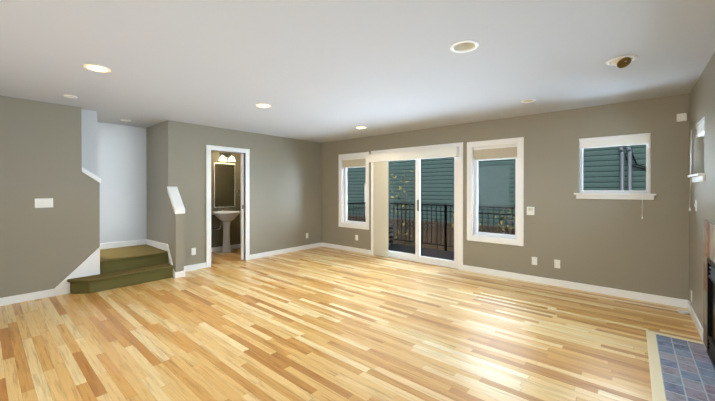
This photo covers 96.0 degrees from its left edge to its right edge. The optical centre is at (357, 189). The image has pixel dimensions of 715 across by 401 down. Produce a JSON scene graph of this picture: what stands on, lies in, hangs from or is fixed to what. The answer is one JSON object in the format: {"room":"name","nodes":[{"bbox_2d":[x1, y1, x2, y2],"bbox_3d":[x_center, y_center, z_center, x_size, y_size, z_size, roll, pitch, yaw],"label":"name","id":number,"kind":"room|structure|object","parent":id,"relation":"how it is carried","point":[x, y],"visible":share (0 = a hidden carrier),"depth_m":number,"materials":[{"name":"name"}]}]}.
{"room":"empty living room","nodes":[
{"label":"empty living room","id":0,"kind":"room"},
{"bbox_2d":[81,109,97,176],"bbox_3d":[-5.155,0.132,2.736,0.004,2.440,4.660,0,0,41],"label":"wall","id":1,"kind":"structure","parent":0,"point":[89,136],"depth_m":4.44,"materials":[{"name":"grey paint"}]},
{"bbox_2d":[0,95,321,297],"bbox_3d":[-4.145,-1.303,4.604,1.140,5.300,8.820,0,0,41],"label":"wall","id":2,"kind":"structure","parent":0,"point":[54,246],"depth_m":5.22,"materials":[{"name":"beige paint"}]},
{"bbox_2d":[0,289,53,305],"bbox_3d":[-5.195,1.307,2.490,0.019,0.092,4.170,0,0,41],"label":"baseboard","id":3,"kind":"structure","parent":2,"relation":"attached to","point":[45,293],"depth_m":3.88,"materials":[{"name":"white paint"}]},
{"bbox_2d":[35,198,52,207],"bbox_3d":[-3.900,0.168,4.005,0.014,0.115,0.165,0,0,41],"label":"light switch","id":4,"kind":"object","parent":2,"relation":"attached to","point":[44,203],"depth_m":4.00,"materials":[{"name":"white plastic"}]},
{"bbox_2d":[54,246,100,295],"bbox_3d":[-3.692,1.068,4.251,0.016,0.559,0.460,0,0,41],"label":"trim","id":5,"kind":"structure","parent":2,"relation":"attached to","point":[89,265],"depth_m":4.29,"materials":[{"name":"white paint"}]},
{"bbox_2d":[100,239,145,248],"bbox_3d":[-4.045,0.928,5.406,0.018,0.092,0.820,0,0,41],"label":"trim","id":6,"kind":"structure","parent":2,"relation":"attached to","point":[143,241],"depth_m":5.46,"materials":[{"name":"white paint"}]},
{"bbox_2d":[82,167,184,213],"bbox_3d":[-3.221,0.035,4.674,0.451,0.674,1.181,0,0,41],"label":"trim","id":7,"kind":"structure","parent":2,"relation":"on","point":[176,200],"depth_m":4.96,"materials":[{"name":"white paint"}]},
{"bbox_2d":[191,248,195,254],"bbox_3d":[-2.737,1.034,5.374,0.008,0.115,0.070,0,0,41],"label":"outlet","id":8,"kind":"object","parent":2,"relation":"attached to","point":[193,250],"depth_m":5.37,"materials":[{"name":"white plastic"}]},
{"bbox_2d":[184,262,205,270],"bbox_3d":[-2.753,1.298,5.348,0.019,0.092,0.478,0,0,41],"label":"baseboard","id":9,"kind":"structure","parent":2,"relation":"attached to","point":[201,265],"depth_m":5.39,"materials":[{"name":"white paint"}]},
{"bbox_2d":[206,145,249,267],"bbox_3d":[-2.380,0.287,5.879,0.141,2.110,0.817,0,0,41],"label":"door frame","id":10,"kind":"structure","parent":2,"relation":"attached to","point":[209,148],"depth_m":5.82,"materials":[{"name":"white paint"}]},
{"bbox_2d":[241,154,243,259],"bbox_3d":[-2.185,0.326,6.106,0.040,2.008,0.053,0,0,41],"label":"door","id":11,"kind":"structure","parent":2,"relation":"in","point":[242,206],"depth_m":6.09,"materials":[{"name":"white paint"}]},
{"bbox_2d":[250,242,321,259],"bbox_3d":[-1.453,1.294,6.871,0.016,0.092,1.888,0,0,41],"label":"baseboard","id":12,"kind":"structure","parent":2,"relation":"attached to","point":[259,255],"depth_m":6.76,"materials":[{"name":"white paint"}]},
{"bbox_2d":[146,121,183,271],"bbox_3d":[-3.271,0.124,5.400,1.440,2.440,0.120,0,0,41],"label":"wall","id":13,"kind":"structure","parent":0,"point":[155,143],"depth_m":5.32,"materials":[{"name":"beige paint"}]},
{"bbox_2d":[146,239,174,277],"bbox_3d":[-3.269,1.104,5.312,1.320,0.482,0.016,0,0,41],"label":"trim","id":14,"kind":"structure","parent":13,"relation":"attached to","point":[163,246],"depth_m":5.20,"materials":[{"name":"white paint"}]},
{"bbox_2d":[175,269,185,276],"bbox_3d":[-2.791,1.299,5.060,0.296,0.092,0.041,0,0,41],"label":"baseboard","id":15,"kind":"structure","parent":13,"relation":"attached to","point":[181,273],"depth_m":4.94,"materials":[{"name":"white paint"}]},
{"bbox_2d":[211,151,240,247],"bbox_3d":[-3.196,0.120,6.934,0.120,2.440,2.550,0,0,41],"label":"wall","id":16,"kind":"structure","parent":0,"point":[235,234],"depth_m":7.23,"materials":[{"name":"brown paint"}]},
{"bbox_2d":[214,163,234,207],"bbox_3d":[-2.939,-0.096,7.129,0.012,0.970,0.480,0,0,41],"label":"bathroom mirror","id":17,"kind":"object","parent":16,"relation":"attached to","point":[224,184],"visible":0.93,"depth_m":7.12,"materials":[{"name":"white mirror"}]},
{"bbox_2d":[211,244,240,251],"bbox_3d":[-3.145,1.294,6.894,0.016,0.092,2.310,0,0,41],"label":"baseboard","id":18,"kind":"structure","parent":16,"relation":"attached to","point":[234,246],"depth_m":7.07,"materials":[{"name":"white paint"}]},
{"bbox_2d":[219,153,234,161],"bbox_3d":[-2.869,-0.713,7.061,0.206,0.175,0.366,0,0,41],"label":"sconce","id":19,"kind":"object","parent":16,"relation":"attached to","point":[222,156],"visible":1,"depth_m":7.07,"materials":[{"name":"white glass"}]},
{"bbox_2d":[0,246,704,400],"bbox_3d":[-2.417,1.411,3.135,9.005,0.120,9.100,0,0,41],"label":"floor","id":20,"kind":"structure","parent":0,"point":[321,323],"depth_m":2.94,"materials":[{"name":"brown wood"}]},
{"bbox_2d":[67,244,173,293],"bbox_3d":[-4.612,-0.038,3.762,1.282,2.775,4.107,0,0,41],"label":"stairs","id":21,"kind":"structure","parent":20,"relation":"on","point":[129,265],"depth_m":4.63,"materials":[{"name":"green carpet"}]},
{"bbox_2d":[212,206,240,252],"bbox_3d":[-2.809,0.847,6.915,0.488,0.986,0.580,0,0,41],"label":"pedestal sink","id":22,"kind":"object","parent":20,"relation":"on","point":[226,217],"visible":1,"depth_m":6.86,"materials":[{"name":"white ceramic"}]},
{"bbox_2d":[646,330,714,400],"bbox_3d":[2.471,1.350,2.451,0.376,0.004,1.360,0,0,41],"label":"hearth","id":23,"kind":"object","parent":20,"relation":"on","point":[682,369],"visible":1,"depth_m":2.41,"materials":[{"name":"tile"}]},
{"bbox_2d":[677,302,690,314],"bbox_3d":[3.548,1.280,3.497,0.108,0.134,0.094,0,0,41],"label":"coil","id":24,"kind":"object","parent":20,"relation":"on","point":[684,312],"visible":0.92,"depth_m":3.48,"materials":[{"name":"white"}]},
{"bbox_2d":[0,0,714,142],"bbox_3d":[-2.417,-1.149,3.128,9.005,0.120,9.100,0,0,41],"label":"ceiling","id":25,"kind":"structure","parent":0,"point":[321,71],"depth_m":2.67,"materials":[{"name":"grey paint"}]},
{"bbox_2d":[63,95,77,97],"bbox_3d":[-3.362,-1.125,3.765,0.132,0.082,0.132,0,0,41],"label":"ceiling light","id":26,"kind":"object","parent":25,"relation":"attached to","point":[69,96],"visible":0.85,"depth_m":3.78,"materials":[{"name":"white paint"}]},
{"bbox_2d":[83,64,110,72],"bbox_3d":[-2.336,-1.096,2.888,0.195,0.028,0.195,0,0,41],"label":"recessed light","id":27,"kind":"object","parent":25,"relation":"in","point":[96,68],"visible":0.88,"depth_m":2.92,"materials":[{"name":"beige"}]},
{"bbox_2d":[256,104,270,107],"bbox_3d":[-1.225,-1.100,4.188,0.195,0.028,0.195,0,0,41],"label":"recessed light","id":28,"kind":"object","parent":25,"relation":"in","point":[263,105],"visible":0.83,"depth_m":4.24,"materials":[{"name":"beige"}]},
{"bbox_2d":[450,40,478,52],"bbox_3d":[0.812,-1.121,2.447,0.211,0.082,0.211,0,0,41],"label":"ceiling light","id":29,"kind":"object","parent":25,"relation":"attached to","point":[465,46],"visible":0.77,"depth_m":2.50,"materials":[{"name":"white paint"}]},
{"bbox_2d":[521,99,535,102],"bbox_3d":[2.102,-1.126,3.956,0.164,0.082,0.164,0,0,41],"label":"ceiling light","id":30,"kind":"object","parent":25,"relation":"attached to","point":[527,100],"visible":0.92,"depth_m":3.98,"materials":[{"name":"white paint"}]},
{"bbox_2d":[606,55,636,67],"bbox_3d":[2.218,-1.089,2.706,0.206,0.133,0.206,0,0,41],"label":"ceiling light","id":31,"kind":"object","parent":25,"relation":"attached to","point":[621,61],"visible":0.75,"depth_m":2.67,"materials":[{"name":"white paint"}]},
{"bbox_2d":[322,93,689,299],"bbox_3d":[1.512,0.124,5.667,6.325,2.440,0.140,0,0,41],"label":"wall","id":32,"kind":"structure","parent":0,"point":[620,244],"depth_m":4.33,"materials":[{"name":"beige paint"}]},
{"bbox_2d":[322,243,370,254],"bbox_3d":[-0.279,1.293,7.097,1.468,0.092,0.019,0,0,41],"label":"baseboard","id":33,"kind":"structure","parent":32,"relation":"attached to","point":[365,251],"depth_m":7.04,"materials":[{"name":"white paint"}]},
{"bbox_2d":[339,152,368,228],"bbox_3d":[-0.068,0.025,6.962,0.862,1.612,0.091,0,0,41],"label":"window frame","id":34,"kind":"structure","parent":32,"relation":"attached to","point":[352,155],"depth_m":7.03,"materials":[{"name":"white paint"}]},
{"bbox_2d":[343,157,365,167],"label":"shades","id":35,"kind":"object","parent":32,"relation":"attached to","point":[357,162],"depth_m":6.95,"materials":[{"name":"beige fabric"}]},
{"bbox_2d":[344,168,365,223],"bbox_3d":[-0.018,0.025,7.020,0.700,1.450,0.060,0,0,41],"label":"window","id":36,"kind":"structure","parent":32,"relation":"in","point":[345,198],"depth_m":7.21,"materials":[{"name":"white plastic"}]},
{"bbox_2d":[368,147,458,256],"bbox_3d":[0.959,0.300,5.966,1.865,2.025,0.085,0,0,41],"label":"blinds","id":37,"kind":"object","parent":32,"relation":"attached to","point":[380,203],"visible":1,"depth_m":6.31,"materials":[{"name":"white"}]},
{"bbox_2d":[371,142,462,269],"bbox_3d":[1.018,0.277,5.986,1.942,2.130,0.016,0,0,41],"label":"door frame","id":38,"kind":"structure","parent":32,"relation":"attached to","point":[460,159],"depth_m":5.40,"materials":[{"name":"white paint"}]},
{"bbox_2d":[385,157,457,268],"bbox_3d":[1.075,0.318,6.053,1.780,2.050,0.122,0,0,41],"label":"sliding glass door","id":39,"kind":"structure","parent":32,"relation":"in","point":[416,257],"depth_m":5.94,"materials":[{"name":"white plastic"}]},
{"bbox_2d":[473,144,516,160],"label":"shades","id":40,"kind":"object","parent":32,"relation":"attached to","point":[496,152],"depth_m":5.04,"materials":[{"name":"beige fabric"}]},
{"bbox_2d":[467,137,523,245],"bbox_3d":[2.156,0.030,5.062,0.852,1.612,0.091,0,0,41],"label":"window frame","id":41,"kind":"structure","parent":32,"relation":"attached to","point":[519,239],"depth_m":4.99,"materials":[{"name":"white paint"}]},
{"bbox_2d":[474,159,516,237],"bbox_3d":[2.206,0.030,5.120,0.690,1.450,0.060,0,0,41],"label":"window","id":42,"kind":"structure","parent":32,"relation":"in","point":[476,219],"depth_m":5.25,"materials":[{"name":"clear glass"}]},
{"bbox_2d":[527,207,534,214],"bbox_3d":[2.525,0.311,4.694,0.100,0.120,0.024,0,0,41],"label":"thermostat","id":43,"kind":"object","parent":32,"relation":"attached to","point":[530,210],"visible":1,"depth_m":4.68,"materials":[{"name":"white plastic"}]},
{"bbox_2d":[532,257,536,264],"bbox_3d":[2.568,1.036,4.670,0.070,0.115,0.008,0,0,41],"label":"outlet","id":44,"kind":"object","parent":32,"relation":"attached to","point":[534,259],"depth_m":4.67,"materials":[{"name":"white plastic"}]},
{"bbox_2d":[554,259,559,267],"bbox_3d":[2.785,1.037,4.486,0.070,0.115,0.006,0,0,41],"label":"outlet","id":45,"kind":"object","parent":32,"relation":"attached to","point":[556,262],"depth_m":4.49,"materials":[{"name":"white plastic"}]},
{"bbox_2d":[463,265,685,307],"bbox_3d":[2.758,1.301,4.502,2.633,0.092,0.019,0,0,41],"label":"baseboard","id":46,"kind":"structure","parent":32,"relation":"attached to","point":[676,302],"depth_m":4.27,"materials":[{"name":"white paint"}]},
{"bbox_2d":[579,144,649,193],"bbox_3d":[3.314,-0.320,4.172,0.715,0.735,0.060,0,0,41],"label":"window","id":47,"kind":"structure","parent":32,"relation":"in","point":[646,191],"depth_m":4.13,"materials":[{"name":"white plastic"}]},
{"bbox_2d":[579,133,649,148],"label":"shades","id":48,"kind":"object","parent":32,"relation":"attached to","point":[643,138],"depth_m":4.09,"materials":[{"name":"white fabric"}]},
{"bbox_2d":[574,193,655,199],"bbox_3d":[3.253,0.086,4.103,0.813,0.073,0.113,0,0,41],"label":"window sill","id":49,"kind":"structure","parent":32,"relation":"attached to","point":[629,196],"depth_m":4.05,"materials":[{"name":"white paint"}]},
{"bbox_2d":[677,113,686,121],"bbox_3d":[3.700,-0.823,3.673,0.080,0.085,0.044,0,0,41],"label":"sensor","id":50,"kind":"object","parent":32,"relation":"attached to","point":[681,117],"visible":0.96,"depth_m":3.65,"materials":[{"name":"white plastic"}]},
{"bbox_2d":[689,52,714,326],"bbox_3d":[1.040,0.140,0.085,0.490,2.440,8.960,0,0,41],"label":"wall","id":51,"kind":"structure","parent":0,"point":[702,149],"depth_m":3.06,"materials":[{"name":"beige paint"}]},
{"bbox_2d":[686,300,702,341],"bbox_3d":[3.400,1.305,3.238,0.016,0.092,1.045,0,0,41],"label":"baseboard","id":52,"kind":"structure","parent":51,"relation":"attached to","point":[694,317],"depth_m":3.17,"materials":[{"name":"white paint"}]},
{"bbox_2d":[688,173,704,181],"bbox_3d":[3.325,-0.112,3.117,0.113,0.073,0.718,0,0,41],"label":"window sill","id":53,"kind":"structure","parent":51,"relation":"attached to","point":[698,177],"depth_m":3.01,"materials":[{"name":"white paint"}]},
{"bbox_2d":[696,116,704,136],"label":"shades","id":54,"kind":"object","parent":51,"relation":"attached to","point":[700,125],"depth_m":3.16,"materials":[{"name":"white fabric"}]},
{"bbox_2d":[641,130,691,218],"bbox_3d":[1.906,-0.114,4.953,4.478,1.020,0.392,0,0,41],"label":"blind cords","id":55,"kind":"object","parent":54,"relation":"hanging from","point":[690,182],"visible":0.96,"depth_m":3.38,"materials":[{"name":"white fabric"}]},
{"bbox_2d":[703,220,714,348],"bbox_3d":[2.616,0.808,2.319,0.012,1.079,1.360,0,0,41],"label":"fireplace surround","id":56,"kind":"object","parent":51,"relation":"attached to","point":[709,240],"visible":0.83,"depth_m":2.72,"materials":[{"name":"stone"}]},
{"bbox_2d":[707,258,714,368],"bbox_3d":[2.631,0.956,2.267,0.122,0.779,0.934,0,0,41],"label":"firebox","id":57,"kind":"object","parent":51,"relation":"in","point":[711,308],"visible":1,"depth_m":2.59,"materials":[{"name":"black metal"}]},
{"label":"outside","id":58,"kind":"structure","parent":0,"visible":0},
{"bbox_3d":[4.343,4.134,8.903,13.000,0.400,8.439,0,0,41],"label":"ground","id":59,"kind":"structure","parent":58,"visible":0},
{"bbox_2d":[391,171,412,245],"bbox_3d":[1.238,1.704,8.701,0.619,4.458,0.598,0,0,41],"label":"shrub","id":60,"kind":"object","parent":59,"relation":"on","point":[404,201],"depth_m":8.62,"materials":[{"name":"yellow plant"}]},
{"bbox_2d":[388,244,453,260],"bbox_3d":[1.538,2.658,6.693,4.520,2.565,1.438,0,0,41],"label":"deck","id":61,"kind":"object","parent":59,"relation":"on","point":[436,253],"depth_m":7.14,"materials":[{"name":"grey"}]},
{"bbox_2d":[347,202,365,221],"bbox_3d":[-0.150,0.849,8.100,0.044,1.044,1.320,0,0,41],"label":"balcony railing","id":62,"kind":"object","parent":61,"relation":"on","point":[364,203],"depth_m":8.23,"materials":[{"name":"black metal"}]},
{"bbox_2d":[388,225,393,245],"bbox_3d":[0.555,1.129,8.079,0.640,0.484,0.340,0,0,41],"label":"planter","id":63,"kind":"object","parent":61,"relation":"on","point":[390,234],"depth_m":7.92,"materials":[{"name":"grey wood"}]},
{"bbox_2d":[388,203,514,250],"bbox_3d":[1.969,0.851,7.193,4.444,1.044,0.054,0,0,41],"label":"balcony railing","id":64,"kind":"object","parent":61,"relation":"on","point":[445,211],"depth_m":7.27,"materials":[{"name":"black metal"}]},
{"bbox_2d":[347,215,514,251],"bbox_3d":[2.998,2.386,8.094,12.000,3.098,0.090,0,0,41],"label":"fence","id":65,"kind":"object","parent":59,"relation":"on","point":[426,232],"depth_m":8.94,"materials":[{"name":"brown wood"}]},
{"bbox_2d":[452,211,492,231],"bbox_3d":[2.637,2.196,7.497,0.928,3.484,1.026,0,0,41],"label":"shrub","id":66,"kind":"object","parent":59,"relation":"on","point":[478,221],"depth_m":7.46,"materials":[{"name":"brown plant"}]},
{"bbox_2d":[347,144,645,226],"bbox_3d":[3.531,-0.867,9.477,17.000,9.600,0.200,0,0,41],"label":"neighbouring house","id":67,"kind":"structure","parent":59,"relation":"on","point":[505,179],"depth_m":9.28,"materials":[{"name":"green"}]},
{"bbox_2d":[619,145,645,189],"bbox_3d":[6.302,1.414,6.904,1.097,4.852,0.088,0,0,41],"label":"pipes","id":68,"kind":"object","parent":67,"relation":"attached to","point":[630,155],"depth_m":7.12,"materials":[{"name":"grey metal"}]},
{"bbox_2d":[495,209,514,234],"bbox_3d":[3.418,2.142,6.838,0.998,3.595,0.972,0,0,41],"label":"shrub","id":69,"kind":"object","parent":59,"relation":"on","point":[502,217],"depth_m":6.84,"materials":[{"name":"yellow plant"}]}
]}

